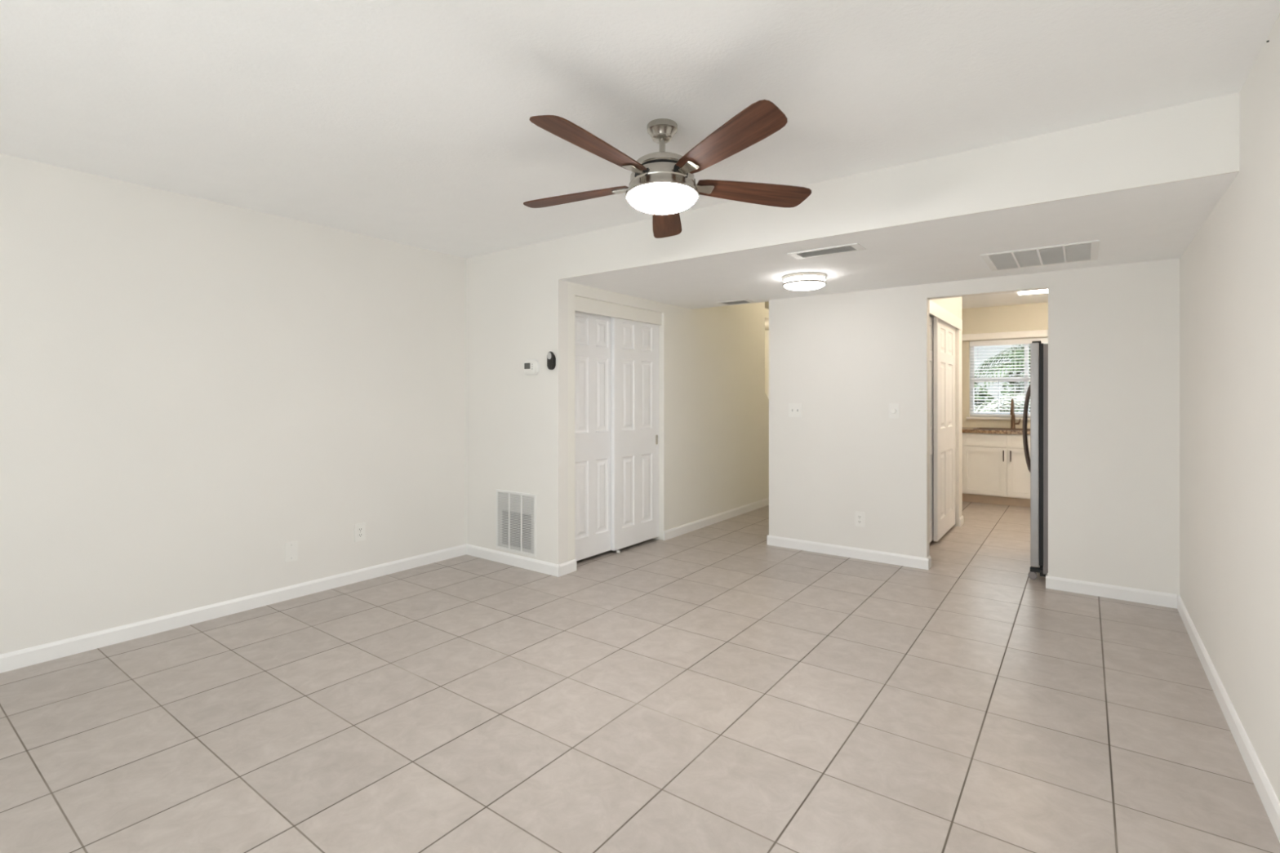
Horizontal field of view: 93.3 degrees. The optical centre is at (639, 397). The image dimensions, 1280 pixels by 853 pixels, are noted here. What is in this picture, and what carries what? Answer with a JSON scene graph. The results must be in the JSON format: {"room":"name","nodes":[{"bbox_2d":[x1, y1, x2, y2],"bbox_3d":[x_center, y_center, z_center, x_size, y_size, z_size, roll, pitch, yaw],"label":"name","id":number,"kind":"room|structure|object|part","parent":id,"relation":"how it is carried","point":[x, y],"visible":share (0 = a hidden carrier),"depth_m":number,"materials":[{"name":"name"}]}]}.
{"room":"empty living room","nodes":[
{"label":"empty living room","id":0,"kind":"room"},
{"bbox_2d":[0,153,466,654],"bbox_3d":[-2.540,-0.078,3.596,0.120,2.750,6.920,0,0,36],"label":"wall","id":1,"kind":"structure","parent":0,"point":[193,389],"depth_m":3.48,"materials":[{"name":"beige paint"}]},
{"bbox_2d":[0,544,466,673],"bbox_3d":[-2.951,1.255,2.924,0.013,0.084,5.110,0,0,36],"label":"baseboard","id":2,"kind":"structure","parent":1,"relation":"attached to","point":[9,661],"depth_m":3.49,"materials":[{"name":"white paint"}]},
{"bbox_2d":[284,541,297,562],"bbox_3d":[-2.245,0.994,3.888,0.008,0.124,0.078,0,0,36],"label":"blank plate","id":3,"kind":"object","parent":1,"relation":"attached to","point":[291,548],"visible":1,"depth_m":3.88,"materials":[{"name":"white plastic"}]},
{"bbox_2d":[354,522,365,542],"bbox_3d":[-1.973,0.952,4.257,0.009,0.124,0.078,0,0,36],"label":"wall outlet","id":4,"kind":"object","parent":1,"relation":"attached to","point":[360,528],"visible":1,"depth_m":4.25,"materials":[{"name":"white plastic"}]},
{"bbox_2d":[0,501,1279,852],"bbox_3d":[0.768,1.357,4.123,5.400,0.120,11.750,0,0,36],"label":"floor","id":5,"kind":"structure","parent":0,"point":[716,687],"depth_m":2.45,"materials":[{"name":"beige tile"}]},
{"bbox_2d":[962,432,1030,507],"bbox_3d":[4.540,0.868,7.416,0.962,0.858,0.670,0,0,36],"label":"base cabinet","id":6,"kind":"object","parent":5,"relation":"on","point":[995,470],"visible":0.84,"depth_m":7.26,"materials":[{"name":"white paint"}]},
{"bbox_3d":[4.173,0.522,7.323,0.473,0.142,0.019,0,0,36],"label":"drawer","id":7,"kind":"part","parent":6,"relation":"part of","materials":[{"name":"white paint"}]},
{"bbox_3d":[4.173,0.891,7.323,0.473,0.572,0.019,0,0,36],"label":"door","id":8,"kind":"part","parent":6,"relation":"part of","materials":[{"name":"white paint"}]},
{"bbox_2d":[962,426,1030,435],"bbox_3d":[4.541,0.418,7.426,1.960,0.040,0.653,0,0,36],"label":"countertop","id":9,"kind":"structure","parent":6,"relation":"on","point":[965,429],"depth_m":7.25,"materials":[{"name":"brown stone"}]},
{"bbox_2d":[973,427,1030,431],"bbox_3d":[4.528,0.412,7.409,0.730,0.045,0.390,0,0,36],"label":"sink","id":10,"kind":"object","parent":9,"relation":"in","point":[987,428],"visible":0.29,"depth_m":7.50,"materials":[{"name":"brown metal"}]},
{"bbox_2d":[983,428,1030,430],"bbox_3d":[4.528,0.416,7.409,0.696,0.037,0.356,0,0,36],"label":"basin","id":11,"kind":"object","parent":10,"relation":"in","point":[984,428],"depth_m":7.49,"materials":[{"name":"silver metal"}]},
{"bbox_2d":[1009,398,1020,428],"bbox_3d":[4.666,0.205,7.513,0.113,0.385,0.199,0,0,36],"label":"faucet","id":12,"kind":"object","parent":9,"relation":"on","point":[1013,423],"visible":0.98,"depth_m":7.56,"materials":[{"name":"brown metal"}]},
{"bbox_3d":[4.641,0.109,7.524,0.025,0.194,0.175,0,0,36],"label":"spout","id":13,"kind":"part","parent":12,"relation":"part of","materials":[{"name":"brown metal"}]},
{"bbox_3d":[4.561,0.522,7.038,0.473,0.142,0.019,0,0,36],"label":"drawer","id":14,"kind":"part","parent":6,"relation":"part of","materials":[{"name":"white paint"}]},
{"bbox_3d":[4.561,0.891,7.038,0.473,0.572,0.019,0,0,36],"label":"door","id":15,"kind":"part","parent":6,"relation":"part of","materials":[{"name":"white paint"}]},
{"bbox_2d":[1022,341,1048,579],"bbox_3d":[3.316,0.447,4.446,0.830,1.698,0.900,0,0,36],"label":"refrigerator","id":16,"kind":"object","parent":5,"relation":"on","point":[1037,463],"visible":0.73,"depth_m":4.26,"materials":[{"name":"silver metal"}]},
{"bbox_3d":[2.956,0.237,4.586,0.085,0.730,0.023,0,0,36],"label":"handle","id":17,"kind":"part","parent":16,"relation":"part of","materials":[{"name":"metal"}]},
{"bbox_3d":[3.015,0.237,4.667,0.085,0.730,0.023,0,0,36],"label":"handle","id":18,"kind":"part","parent":16,"relation":"part of","materials":[{"name":"metal"}]},
{"bbox_3d":[2.910,0.407,4.432,0.052,1.584,0.397,0,0,36],"label":"door","id":19,"kind":"part","parent":16,"relation":"part of","materials":[{"name":"silver metal"}]},
{"bbox_2d":[0,0,1279,257],"bbox_3d":[-1.141,-1.209,1.525,4.588,0.120,5.243,0,0,36],"label":"ceiling","id":20,"kind":"structure","parent":0,"point":[402,122],"depth_m":2.20,"materials":[{"name":"white paint"}]},
{"bbox_2d":[523,99,811,238],"bbox_3d":[0.059,-0.968,2.511,1.290,0.363,1.260,0,0,36],"label":"ceiling fan","id":21,"kind":"object","parent":20,"relation":"hanging from","point":[662,184],"visible":1,"depth_m":2.41,"materials":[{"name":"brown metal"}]},
{"bbox_3d":[-0.285,-0.888,2.689,0.521,0.034,0.148,0,0,23],"label":"blade","id":22,"kind":"part","parent":21,"relation":"part of","materials":[{"name":"brown wood"}]},
{"bbox_3d":[-0.177,-0.926,2.224,0.154,0.054,0.519,0,0,36],"label":"blade","id":23,"kind":"part","parent":21,"relation":"part of","materials":[{"name":"brown wood"}]},
{"bbox_3d":[0.093,-0.820,2.525,0.291,0.068,0.291,0,0,36],"label":"lamp shade","id":24,"kind":"part","parent":21,"relation":"part of","materials":[{"name":"white glass"}]},
{"bbox_3d":[0.128,-0.867,2.937,0.146,0.065,0.520,0,0,5],"label":"blade","id":25,"kind":"part","parent":21,"relation":"part of","materials":[{"name":"brown wood"}]},
{"bbox_3d":[0.318,-0.928,2.187,0.145,0.064,0.520,0,0,-32],"label":"blade","id":26,"kind":"part","parent":21,"relation":"part of","materials":[{"name":"brown wood"}]},
{"bbox_3d":[0.490,-0.887,2.631,0.521,0.051,0.144,0,0,-14],"label":"blade","id":27,"kind":"part","parent":21,"relation":"part of","materials":[{"name":"brown wood"}]},
{"bbox_2d":[568,281,768,561],"bbox_3d":[0.894,-0.178,6.497,0.120,2.950,4.977,0,0,36],"label":"wall","id":28,"kind":"structure","parent":0,"point":[713,402],"depth_m":6.08,"materials":[{"name":"beige paint"}]},
{"bbox_2d":[574,311,611,560],"bbox_3d":[-0.394,0.289,4.825,0.032,1.955,0.596,0,0,36],"label":"door","id":29,"kind":"structure","parent":28,"relation":"in","point":[593,332],"depth_m":4.82,"materials":[{"name":"white paint"}]},
{"bbox_2d":[574,295,662,325],"bbox_3d":[-0.163,-0.710,5.018,0.020,0.110,1.188,0,0,36],"label":"trim","id":30,"kind":"structure","parent":28,"relation":"attached to","point":[582,304],"depth_m":4.96,"materials":[{"name":"beige paint"}]},
{"bbox_2d":[611,317,658,551],"bbox_3d":[-0.030,0.289,5.251,0.036,1.955,0.648,0,0,36],"label":"door","id":31,"kind":"structure","parent":28,"relation":"in","point":[634,344],"depth_m":5.21,"materials":[{"name":"white paint"}]},
{"bbox_3d":[0.152,0.385,5.471,0.004,0.090,0.030,0,0,36],"label":"handle","id":32,"kind":"part","parent":31,"relation":"part of","materials":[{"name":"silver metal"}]},
{"bbox_2d":[663,497,768,540],"bbox_3d":[1.321,1.255,6.965,0.013,0.084,3.717,0,0,36],"label":"baseboard","id":33,"kind":"structure","parent":28,"relation":"attached to","point":[686,528],"depth_m":6.17,"materials":[{"name":"white paint"}]},
{"bbox_2d":[764,302,768,399],"bbox_3d":[2.361,-0.178,8.569,2.086,2.950,0.100,0,0,36],"label":"wall","id":34,"kind":"structure","parent":0,"point":[766,304],"depth_m":8.87,"materials":[{"name":"beige paint"}]},
{"bbox_2d":[764,308,768,329],"bbox_3d":[1.324,-1.046,7.966,0.930,0.115,2.100,0,0,36],"label":"ceiling","id":35,"kind":"structure","parent":0,"point":[766,311],"depth_m":7.68,"materials":[{"name":"beige paint"}]},
{"bbox_2d":[466,92,1239,564],"bbox_3d":[0.443,0.074,3.677,4.588,2.446,0.100,0,0,36],"label":"wall","id":36,"kind":"structure","parent":0,"point":[1197,140],"depth_m":3.67,"materials":[{"name":"beige paint"}]},
{"bbox_2d":[495,488,536,556],"bbox_3d":[-0.958,0.960,4.640,0.445,0.465,0.009,0,0,36],"label":"air vent","id":37,"kind":"object","parent":36,"relation":"in","point":[515,512],"visible":1,"depth_m":4.64,"materials":[{"name":"white metal"}]},
{"bbox_2d":[466,543,576,577],"bbox_3d":[-0.958,1.255,4.751,1.059,0.084,0.195,0,0,36],"label":"baseboard","id":38,"kind":"structure","parent":36,"relation":"attached to","point":[535,565],"depth_m":4.58,"materials":[{"name":"white paint"}]},
{"bbox_2d":[524,359,538,375],"bbox_3d":[-0.818,-0.224,4.525,0.142,0.116,0.028,0,0,36],"label":"thermostat","id":39,"kind":"object","parent":36,"relation":"attached to","point":[531,367],"visible":1,"depth_m":4.51,"materials":[{"name":"white plastic"}]},
{"bbox_2d":[546,351,555,369],"bbox_3d":[-0.648,-0.266,4.400,0.068,0.132,0.028,0,0,36],"label":"remote","id":40,"kind":"object","parent":36,"relation":"attached to","point":[551,359],"visible":1,"depth_m":4.39,"materials":[{"name":"black plastic"}]},
{"bbox_2d":[560,172,1238,309],"bbox_3d":[1.385,-1.008,4.075,3.542,0.310,1.835,0,0,36],"label":"ceiling","id":41,"kind":"structure","parent":0,"point":[1159,222],"depth_m":3.52,"materials":[{"name":"white paint"}]},
{"bbox_2d":[716,299,755,305],"bbox_3d":[0.865,-0.850,5.418,0.290,0.006,0.200,0,0,36],"label":"ceiling vent","id":42,"kind":"object","parent":41,"relation":"in","point":[739,301],"visible":1,"depth_m":5.41,"materials":[{"name":"white metal"}]},
{"bbox_2d":[782,271,826,290],"bbox_3d":[1.161,-0.807,4.265,0.304,0.092,0.304,0,0,36],"label":"flush ceiling light","id":43,"kind":"object","parent":41,"relation":"attached to","point":[807,281],"visible":1,"depth_m":4.16,"materials":[{"name":"white glass"}]},
{"bbox_2d":[786,243,866,259],"bbox_3d":[1.087,-0.850,3.526,0.410,0.006,0.165,0,0,36],"label":"ceiling vent","id":44,"kind":"object","parent":41,"relation":"in","point":[854,246],"visible":1,"depth_m":3.52,"materials":[{"name":"white metal"}]},
{"bbox_2d":[980,240,1099,271],"bbox_3d":[2.425,-0.849,3.661,0.565,0.009,0.550,0,0,36],"label":"ceiling vent","id":45,"kind":"object","parent":41,"relation":"in","point":[1088,251],"visible":1,"depth_m":3.62,"materials":[{"name":"white metal"}]},
{"bbox_2d":[929,297,962,527],"bbox_3d":[2.289,0.062,5.755,1.115,2.470,1.898,0,0,36],"label":"wall","id":46,"kind":"structure","parent":0,"point":[953,305],"depth_m":6.05,"materials":[{"name":"beige paint"}]},
{"bbox_2d":[929,316,933,542],"bbox_3d":[2.388,0.282,5.100,0.032,1.970,0.896,0,0,36],"label":"door frame","id":47,"kind":"structure","parent":46,"relation":"in","point":[931,317],"depth_m":5.33,"materials":[{"name":"white paint"}]},
{"bbox_2d":[933,317,955,541],"bbox_3d":[2.874,0.282,5.687,0.032,1.970,0.926,0,0,36],"label":"door","id":48,"kind":"structure","parent":46,"relation":"in","point":[944,333],"depth_m":5.54,"materials":[{"name":"white paint"}]},
{"bbox_2d":[929,299,962,330],"bbox_3d":[2.741,-0.733,5.422,0.007,0.110,1.838,0,0,36],"label":"trim","id":49,"kind":"structure","parent":46,"relation":"attached to","point":[935,310],"depth_m":5.39,"materials":[{"name":"white paint"}]},
{"bbox_2d":[959,515,964,527],"bbox_3d":[3.254,1.255,6.115,0.013,0.084,0.200,0,0,36],"label":"baseboard","id":50,"kind":"structure","parent":46,"relation":"attached to","point":[962,518],"depth_m":6.10,"materials":[{"name":"white paint"}]},
{"bbox_2d":[768,257,1179,595],"bbox_3d":[2.251,0.222,4.546,2.706,2.150,0.094,0,0,36],"label":"wall","id":51,"kind":"structure","parent":0,"point":[1113,331],"depth_m":4.13,"materials":[{"name":"beige paint"}]},
{"bbox_2d":[788,403,802,417],"bbox_3d":[1.324,0.111,5.158,0.117,0.117,0.019,0,0,36],"label":"light switch","id":52,"kind":"object","parent":51,"relation":"attached to","point":[795,410],"visible":1,"depth_m":5.16,"materials":[{"name":"white plastic"}]},
{"bbox_2d":[766,534,931,569],"bbox_3d":[1.672,1.255,4.964,1.304,0.084,0.107,0,0,36],"label":"baseboard","id":53,"kind":"structure","parent":51,"relation":"attached to","point":[919,562],"depth_m":4.87,"materials":[{"name":"white paint"}]},
{"bbox_2d":[854,511,864,527],"bbox_3d":[1.762,0.979,4.842,0.075,0.118,0.009,0,0,36],"label":"wall outlet","id":54,"kind":"object","parent":51,"relation":"attached to","point":[859,516],"visible":1,"depth_m":4.84,"materials":[{"name":"white plastic"}]},
{"bbox_2d":[888,403,899,418],"bbox_3d":[1.969,0.107,4.683,0.075,0.118,0.020,0,0,36],"label":"dimmer switch","id":55,"kind":"object","parent":51,"relation":"attached to","point":[894,408],"visible":1,"depth_m":4.68,"materials":[{"name":"white plastic"}]},
{"bbox_2d":[1045,573,1177,608],"bbox_3d":[3.054,1.255,3.941,0.670,0.084,0.097,0,0,36],"label":"baseboard","id":56,"kind":"structure","parent":51,"relation":"attached to","point":[1126,593],"depth_m":3.89,"materials":[{"name":"white paint"}]},
{"bbox_2d":[962,302,1048,428],"bbox_3d":[4.705,0.062,7.788,2.596,2.470,0.120,0,0,36],"label":"wall","id":57,"kind":"structure","parent":0,"point":[1027,317],"depth_m":7.81,"materials":[{"name":"yellow paint"}]},
{"bbox_2d":[966,417,1030,420],"bbox_3d":[4.789,0.274,7.629,1.180,0.026,0.035,0,0,36],"label":"trim","id":58,"kind":"structure","parent":57,"relation":"attached to","point":[976,418],"depth_m":7.79,"materials":[{"name":"white paint"}]},
{"bbox_2d":[969,344,1030,417],"bbox_3d":[4.843,-0.241,7.702,1.120,0.995,0.055,0,0,36],"label":"window","id":59,"kind":"structure","parent":57,"relation":"in","point":[971,357],"depth_m":7.83,"materials":[{"name":"white plastic"}]},
{"bbox_3d":[4.654,-0.236,7.837,0.566,0.050,0.040,0,0,36],"label":"meeting rail","id":60,"kind":"part","parent":59,"relation":"part of","materials":[{"name":"white plastic"}]},
{"bbox_2d":[969,337,1048,417],"bbox_3d":[4.804,-0.246,7.649,1.108,0.982,0.070,0,0,36],"label":"window blind","id":61,"kind":"object","parent":59,"relation":"attached to","point":[1015,342],"visible":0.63,"depth_m":7.77,"materials":[{"name":"white plastic"}]},
{"bbox_3d":[4.437,-0.223,7.933,0.002,0.891,0.047,0,0,36],"label":"ladder cord","id":62,"kind":"part","parent":61,"relation":"part of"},
{"bbox_3d":[4.809,0.233,7.655,1.100,0.024,0.046,0,0,36],"label":"rail","id":63,"kind":"part","parent":61,"relation":"part of","materials":[{"name":"white plastic"}]},
{"bbox_3d":[4.772,-0.223,7.686,0.002,0.891,0.047,0,0,36],"label":"ladder cord","id":64,"kind":"part","parent":61,"relation":"part of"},
{"bbox_2d":[962,329,1048,341],"bbox_3d":[4.659,-0.789,7.716,2.566,0.085,0.050,0,0,36],"label":"trim","id":65,"kind":"structure","parent":57,"relation":"attached to","point":[1040,333],"depth_m":7.68,"materials":[{"name":"white paint"}]},
{"bbox_2d":[962,292,1048,308],"bbox_3d":[3.532,-1.223,6.194,2.596,0.100,4.078,0,0,36],"label":"ceiling","id":66,"kind":"structure","parent":0,"point":[1011,298],"depth_m":7.28,"materials":[{"name":"white paint"}]},
{"bbox_2d":[1017,288,1048,294],"bbox_3d":[4.526,-1.148,6.330,0.965,0.050,0.100,0,0,36],"label":"light bar","id":67,"kind":"object","parent":66,"relation":"attached to","point":[1037,291],"visible":0.26,"depth_m":6.50,"materials":[{"name":"white plastic"}]},
{"bbox_2d":[1179,13,1279,801],"bbox_3d":[2.518,-0.078,2.525,0.120,2.750,11.190,0,0,36],"label":"wall","id":68,"kind":"structure","parent":0,"point":[1229,271],"depth_m":2.25,"materials":[{"name":"beige paint"}]},
{"bbox_2d":[1177,595,1279,842],"bbox_3d":[1.263,1.255,0.933,0.013,0.084,6.898,0,0,36],"label":"baseboard","id":69,"kind":"structure","parent":68,"relation":"attached to","point":[1271,803],"depth_m":2.26,"materials":[{"name":"white paint"}]},
{"label":"outside","id":70,"kind":"structure","parent":0,"visible":0},
{"bbox_3d":[11.500,1.522,16.848,28.000,0.150,22.530,0,0,36],"label":"ground","id":71,"kind":"structure","parent":70,"visible":0},
{"bbox_2d":[973,382,997,413],"bbox_3d":[6.897,0.455,13.588,2.236,2.138,1.212,0,0,36],"label":"shrub","id":72,"kind":"object","parent":71,"relation":"on","point":[975,383],"visible":0.02,"depth_m":13.13,"materials":[{"name":"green plant"}]},
{"bbox_2d":[973,346,1030,411],"bbox_3d":[6.882,0.216,9.904,2.940,2.468,2.721,0,0,36],"label":"palm plant","id":73,"kind":"object","parent":71,"relation":"on","point":[1012,348],"visible":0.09,"depth_m":10.25,"materials":[{"name":"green plant"}]},
{"bbox_2d":[973,394,1030,413],"bbox_3d":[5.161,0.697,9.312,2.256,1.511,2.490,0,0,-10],"label":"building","id":74,"kind":"structure","parent":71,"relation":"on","point":[1016,395],"depth_m":9.35,"materials":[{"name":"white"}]},
{"bbox_2d":[1000,343,1048,413],"bbox_3d":[8.459,-0.163,12.224,2.117,3.220,1.210,0,0,36],"label":"shrub","id":75,"kind":"object","parent":71,"relation":"on","point":[1020,370],"visible":0.03,"depth_m":12.62,"materials":[{"name":"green plant"}]}
]}

